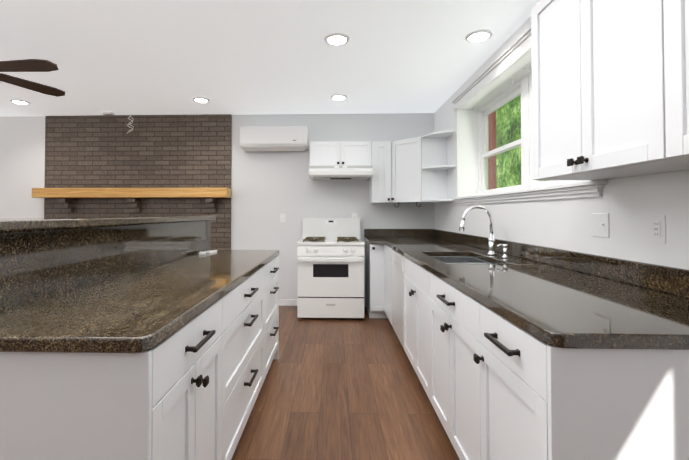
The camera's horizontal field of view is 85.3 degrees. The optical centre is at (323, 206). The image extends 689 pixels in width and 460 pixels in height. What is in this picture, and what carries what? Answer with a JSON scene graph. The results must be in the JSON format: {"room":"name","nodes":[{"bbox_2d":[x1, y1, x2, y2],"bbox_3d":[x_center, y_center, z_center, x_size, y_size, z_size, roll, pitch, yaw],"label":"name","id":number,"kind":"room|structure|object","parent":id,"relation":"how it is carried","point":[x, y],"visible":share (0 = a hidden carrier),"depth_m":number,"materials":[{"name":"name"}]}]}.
{"room":"kitchen","nodes":[
{"label":"kitchen","id":0,"kind":"room"},
{"bbox_2d":[44,114,231,249],"bbox_3d":[-2.545,0.039,5.016,2.587,2.590,0.194,0,-1,2],"label":"brick wall","id":1,"kind":"structure","parent":0,"point":[147,151],"depth_m":5.10,"materials":[{"name":"brown brick"}]},
{"bbox_2d":[32,188,230,197],"bbox_3d":[-2.546,-0.181,4.987,2.597,0.127,0.209,0,-1,2],"label":"mantel shelf","id":2,"kind":"object","parent":1,"relation":"attached to","point":[131,192],"visible":0.98,"depth_m":4.89,"materials":[{"name":"brown wood"}]},
{"bbox_2d":[0,113,434,305],"bbox_3d":[-2.420,0.042,5.185,9.030,2.590,0.150,0,-1,2],"label":"wall","id":3,"kind":"structure","parent":0,"point":[268,188],"depth_m":5.06,"materials":[{"name":"white paint"}]},
{"bbox_2d":[240,126,307,150],"bbox_3d":[-0.648,-0.899,4.971,0.879,0.320,0.198,0,-1,2],"label":"mini-split air conditioner","id":4,"kind":"object","parent":3,"relation":"attached to","point":[273,138],"visible":1,"depth_m":4.88,"materials":[{"name":"white plastic"}]},
{"bbox_2d":[280,214,284,221],"bbox_3d":[-0.546,0.152,5.046,0.072,0.116,0.008,0,-1,2],"label":"outlet","id":5,"kind":"object","parent":3,"relation":"attached to","point":[282,217],"visible":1,"depth_m":5.04,"materials":[{"name":"white plastic"}]},
{"bbox_2d":[279,299,364,305],"bbox_3d":[-3.187,1.292,5.105,7.500,0.084,0.014,0,-1,2],"label":"baseboard","id":6,"kind":"structure","parent":3,"relation":"attached to","point":[287,302],"depth_m":5.01,"materials":[{"name":"white paint"}]},
{"bbox_2d":[309,141,372,179],"bbox_3d":[0.223,-0.583,4.786,0.780,0.481,0.503,0,-1,2],"label":"range hood","id":7,"kind":"object","parent":3,"relation":"attached to","point":[340,160],"visible":1,"depth_m":4.70,"materials":[{"name":"white metal"}]},
{"bbox_2d":[369,136,446,202],"bbox_3d":[1.045,-0.437,4.699,0.868,0.775,0.620,0,-1,2],"label":"upper cabinet","id":8,"kind":"object","parent":3,"relation":"attached to","point":[400,175],"visible":1,"depth_m":4.53,"materials":[{"name":"white wood"}]},
{"bbox_2d":[0,0,539,116],"bbox_3d":[-2.545,-1.372,1.125,9.030,0.100,8.620,0,-1,2],"label":"ceiling","id":9,"kind":"structure","parent":0,"point":[170,57],"depth_m":3.14,"materials":[{"name":"white paint"}]},
{"bbox_2d":[10,99,29,104],"bbox_3d":[-3.657,-1.258,4.504,0.196,0.013,0.196,0,-1,2],"label":"recessed light","id":10,"kind":"object","parent":9,"relation":"in","point":[20,102],"visible":1,"depth_m":4.49,"materials":[{"name":"white paint"}]},
{"bbox_2d":[0,59,64,96],"bbox_3d":[-2.482,-1.111,2.659,1.232,0.370,1.270,0,-1,2],"label":"ceiling fan","id":11,"kind":"object","parent":9,"relation":"hanging from","point":[32,65],"visible":1,"depth_m":2.68,"materials":[{"name":"brown wood"}]},
{"bbox_2d":[102,112,133,133],"bbox_3d":[-2.739,-1.119,4.995,0.365,0.275,0.122,0,-1,2],"label":"wire","id":12,"kind":"object","parent":9,"relation":"attached to","point":[109,113],"visible":1,"depth_m":5.01,"materials":[{"name":"white plastic"}]},
{"bbox_2d":[193,97,209,102],"bbox_3d":[-1.443,-1.260,4.418,0.196,0.013,0.196,0,-1,2],"label":"recessed light","id":13,"kind":"object","parent":9,"relation":"in","point":[201,99],"visible":0.98,"depth_m":4.40,"materials":[{"name":"white paint"}]},
{"bbox_2d":[324,33,349,45],"bbox_3d":[0.107,-1.286,2.876,0.196,0.013,0.196,0,-1,2],"label":"recessed light","id":14,"kind":"object","parent":9,"relation":"in","point":[336,39],"visible":1,"depth_m":2.86,"materials":[{"name":"white paint"}]},
{"bbox_2d":[330,94,346,99],"bbox_3d":[0.181,-1.261,4.317,0.196,0.013,0.196,0,-1,2],"label":"recessed light","id":15,"kind":"object","parent":9,"relation":"in","point":[338,97],"visible":1,"depth_m":4.29,"materials":[{"name":"white paint"}]},
{"bbox_2d":[465,30,492,42],"bbox_3d":[1.179,-1.286,2.828,0.196,0.013,0.196,0,-1,2],"label":"recessed light","id":16,"kind":"object","parent":9,"relation":"in","point":[477,36],"visible":1,"depth_m":2.81,"materials":[{"name":"white paint"}]},
{"bbox_2d":[231,306,459,459],"bbox_3d":[-2.545,1.307,1.080,9.030,0.080,8.620,0,-1,2],"label":"floor","id":17,"kind":"structure","parent":0,"point":[342,388],"depth_m":2.47,"materials":[{"name":"brown wood"}]},
{"bbox_2d":[0,293,227,459],"bbox_3d":[-0.735,0.825,1.287,0.594,0.888,0.647,0,-1,2],"label":"base cabinet","id":18,"kind":"object","parent":17,"relation":"on","point":[191,389],"depth_m":0.97,"materials":[{"name":"white wood"}]},
{"bbox_2d":[0,216,278,352],"bbox_3d":[-0.919,0.227,2.096,1.020,0.335,2.315,0,-1,2],"label":"countertop","id":19,"kind":"structure","parent":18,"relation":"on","point":[124,284],"depth_m":1.42,"materials":[{"name":"brown stone"}]},
{"bbox_2d":[228,263,267,459],"bbox_3d":[-0.712,0.838,2.046,0.594,0.888,1.027,0,-1,2],"label":"base cabinet","id":20,"kind":"object","parent":17,"relation":"on","point":[248,301],"depth_m":2.02,"materials":[{"name":"white wood"}]},
{"bbox_2d":[268,255,278,370],"bbox_3d":[-0.687,0.852,2.867,0.594,0.888,0.687,0,-1,2],"label":"base cabinet","id":21,"kind":"object","parent":17,"relation":"on","point":[273,266],"depth_m":2.92,"materials":[{"name":"white wood"}]},
{"bbox_2d":[297,218,364,318],"bbox_3d":[0.097,0.734,4.617,0.784,1.183,0.717,0,-1,2],"label":"gas range","id":22,"kind":"object","parent":17,"relation":"on","point":[330,267],"visible":1,"depth_m":4.33,"materials":[{"name":"white metal"}]},
{"bbox_2d":[365,241,368,314],"bbox_3d":[1.018,0.882,4.654,0.922,0.888,0.668,0,-1,2],"label":"base cabinet","id":23,"kind":"object","parent":17,"relation":"on","point":[366,243],"depth_m":4.69,"materials":[{"name":"white wood"}]},
{"bbox_2d":[369,244,382,317],"bbox_3d":[0.999,0.872,4.042,0.922,0.888,0.613,0,-1,2],"label":"base cabinet","id":24,"kind":"object","parent":17,"relation":"on","point":[370,245],"depth_m":4.35,"materials":[{"name":"white wood"}]},
{"bbox_2d":[373,245,391,317],"bbox_3d":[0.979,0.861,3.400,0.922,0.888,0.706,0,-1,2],"label":"base cabinet","id":25,"kind":"object","parent":17,"relation":"on","point":[377,249],"depth_m":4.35,"materials":[{"name":"white wood"}]},
{"bbox_2d":[391,249,403,347],"bbox_3d":[1.053,0.862,3.418,0.760,0.885,0.620,0,-1,2],"label":"dishwasher","id":26,"kind":"object","parent":17,"relation":"on","point":[397,259],"visible":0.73,"depth_m":3.36,"materials":[{"name":"white metal"}]},
{"bbox_2d":[404,269,468,397],"bbox_3d":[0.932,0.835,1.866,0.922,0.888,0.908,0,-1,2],"label":"base cabinet","id":27,"kind":"object","parent":17,"relation":"on","point":[418,283],"depth_m":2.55,"materials":[{"name":"white wood"}]},
{"bbox_2d":[364,229,688,349],"bbox_3d":[0.959,0.337,2.987,0.940,0.145,4.024,0,-1,2],"label":"countertop","id":28,"kind":"structure","parent":27,"relation":"on","point":[558,298],"depth_m":1.51,"materials":[{"name":"stone"}]},
{"bbox_2d":[433,257,493,264],"bbox_3d":[0.998,0.546,2.690,0.407,0.280,0.752,0,-1,2],"label":"double-bowl sink","id":29,"kind":"object","parent":28,"relation":"in","point":[459,260],"visible":0.1,"depth_m":3.06,"materials":[{"name":"silver metal"}]},
{"bbox_2d":[459,205,495,254],"bbox_3d":[1.173,0.177,2.823,0.276,0.377,0.097,0,-1,2],"label":"gooseneck faucet","id":30,"kind":"object","parent":28,"relation":"on","point":[491,240],"visible":1,"depth_m":2.83,"materials":[{"name":"silver metal"}]},
{"bbox_2d":[497,244,508,257],"bbox_3d":[1.272,0.313,2.646,0.079,0.098,0.044,0,-1,2],"label":"soap dispenser","id":31,"kind":"object","parent":28,"relation":"on","point":[505,246],"visible":1,"depth_m":2.63,"materials":[{"name":"silver metal"}]},
{"bbox_2d":[381,253,496,324],"bbox_3d":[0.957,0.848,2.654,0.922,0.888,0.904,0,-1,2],"label":"base cabinet","id":32,"kind":"object","parent":17,"relation":"on","point":[386,264],"depth_m":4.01,"materials":[{"name":"white wood"}]},
{"bbox_2d":[429,293,688,459],"bbox_3d":[0.914,0.825,1.257,0.922,0.888,0.547,0,-1,2],"label":"base cabinet","id":33,"kind":"object","parent":17,"relation":"on","point":[496,386],"depth_m":1.03,"materials":[{"name":"white wood"}]},
{"bbox_2d":[434,16,688,269],"bbox_3d":[1.516,-0.031,0.903,0.300,2.590,8.470,0,-1,2],"label":"wall","id":34,"kind":"structure","parent":0,"point":[629,205],"depth_m":2.14,"materials":[{"name":"white paint"}]},
{"bbox_2d":[422,130,454,201],"bbox_3d":[1.314,-0.445,4.240,0.304,0.775,0.304,0,-1,2],"label":"shelf","id":35,"kind":"object","parent":34,"relation":"attached to","point":[449,167],"visible":0.75,"depth_m":4.23,"materials":[{"name":"white wood"}]},
{"bbox_2d":[444,207,446,216],"bbox_3d":[1.471,0.065,4.490,0.008,0.112,0.070,0,-1,2],"label":"outlet","id":36,"kind":"object","parent":34,"relation":"attached to","point":[445,211],"visible":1,"depth_m":4.48,"materials":[{"name":"white plastic"}]},
{"bbox_2d":[451,26,606,204],"bbox_3d":[1.549,-0.607,2.979,0.356,1.152,2.288,0,-1,2],"label":"double-hung windows","id":37,"kind":"structure","parent":34,"relation":"in","point":[522,87],"depth_m":3.04,"materials":[{"name":"white paint"}]},
{"bbox_2d":[592,213,608,237],"bbox_3d":[1.387,0.093,1.875,0.016,0.118,0.118,0,-1,2],"label":"light switch","id":38,"kind":"object","parent":34,"relation":"attached to","point":[600,224],"visible":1,"depth_m":1.87,"materials":[{"name":"white plastic"}]},
{"bbox_2d":[531,0,688,180],"bbox_3d":[1.212,-0.575,1.479,0.338,0.874,0.816,0,-1,2],"label":"upper cabinet","id":39,"kind":"object","parent":34,"relation":"attached to","point":[610,89],"depth_m":1.50,"materials":[{"name":"white wood"}]},
{"bbox_2d":[649,215,665,243],"bbox_3d":[1.380,0.093,1.542,0.010,0.116,0.072,0,-1,2],"label":"outlet","id":40,"kind":"object","parent":34,"relation":"attached to","point":[657,228],"visible":1,"depth_m":1.53,"materials":[{"name":"white plastic"}]},
{"bbox_2d":[639,0,688,167],"bbox_3d":[1.190,-0.587,0.754,0.338,0.874,0.875,0,-1,2],"label":"upper cabinet","id":41,"kind":"object","parent":34,"relation":"attached to","point":[663,24],"depth_m":1.14,"materials":[{"name":"white wood"}]},
{"label":"outside","id":42,"kind":"structure","parent":0,"visible":0},
{"bbox_2d":[488,111,496,189],"bbox_3d":[2.863,-0.144,6.342,0.060,5.000,0.260,0,-1,2],"label":"brick pier","id":43,"kind":"structure","parent":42,"point":[491,172],"depth_m":6.24,"materials":[{"name":"brown brick"}]},
{"bbox_2d":[496,95,548,187],"bbox_3d":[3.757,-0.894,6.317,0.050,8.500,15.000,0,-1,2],"label":"tree","id":44,"kind":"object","parent":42,"point":[514,137],"depth_m":7.59,"materials":[{"name":"green plant"}]}
]}

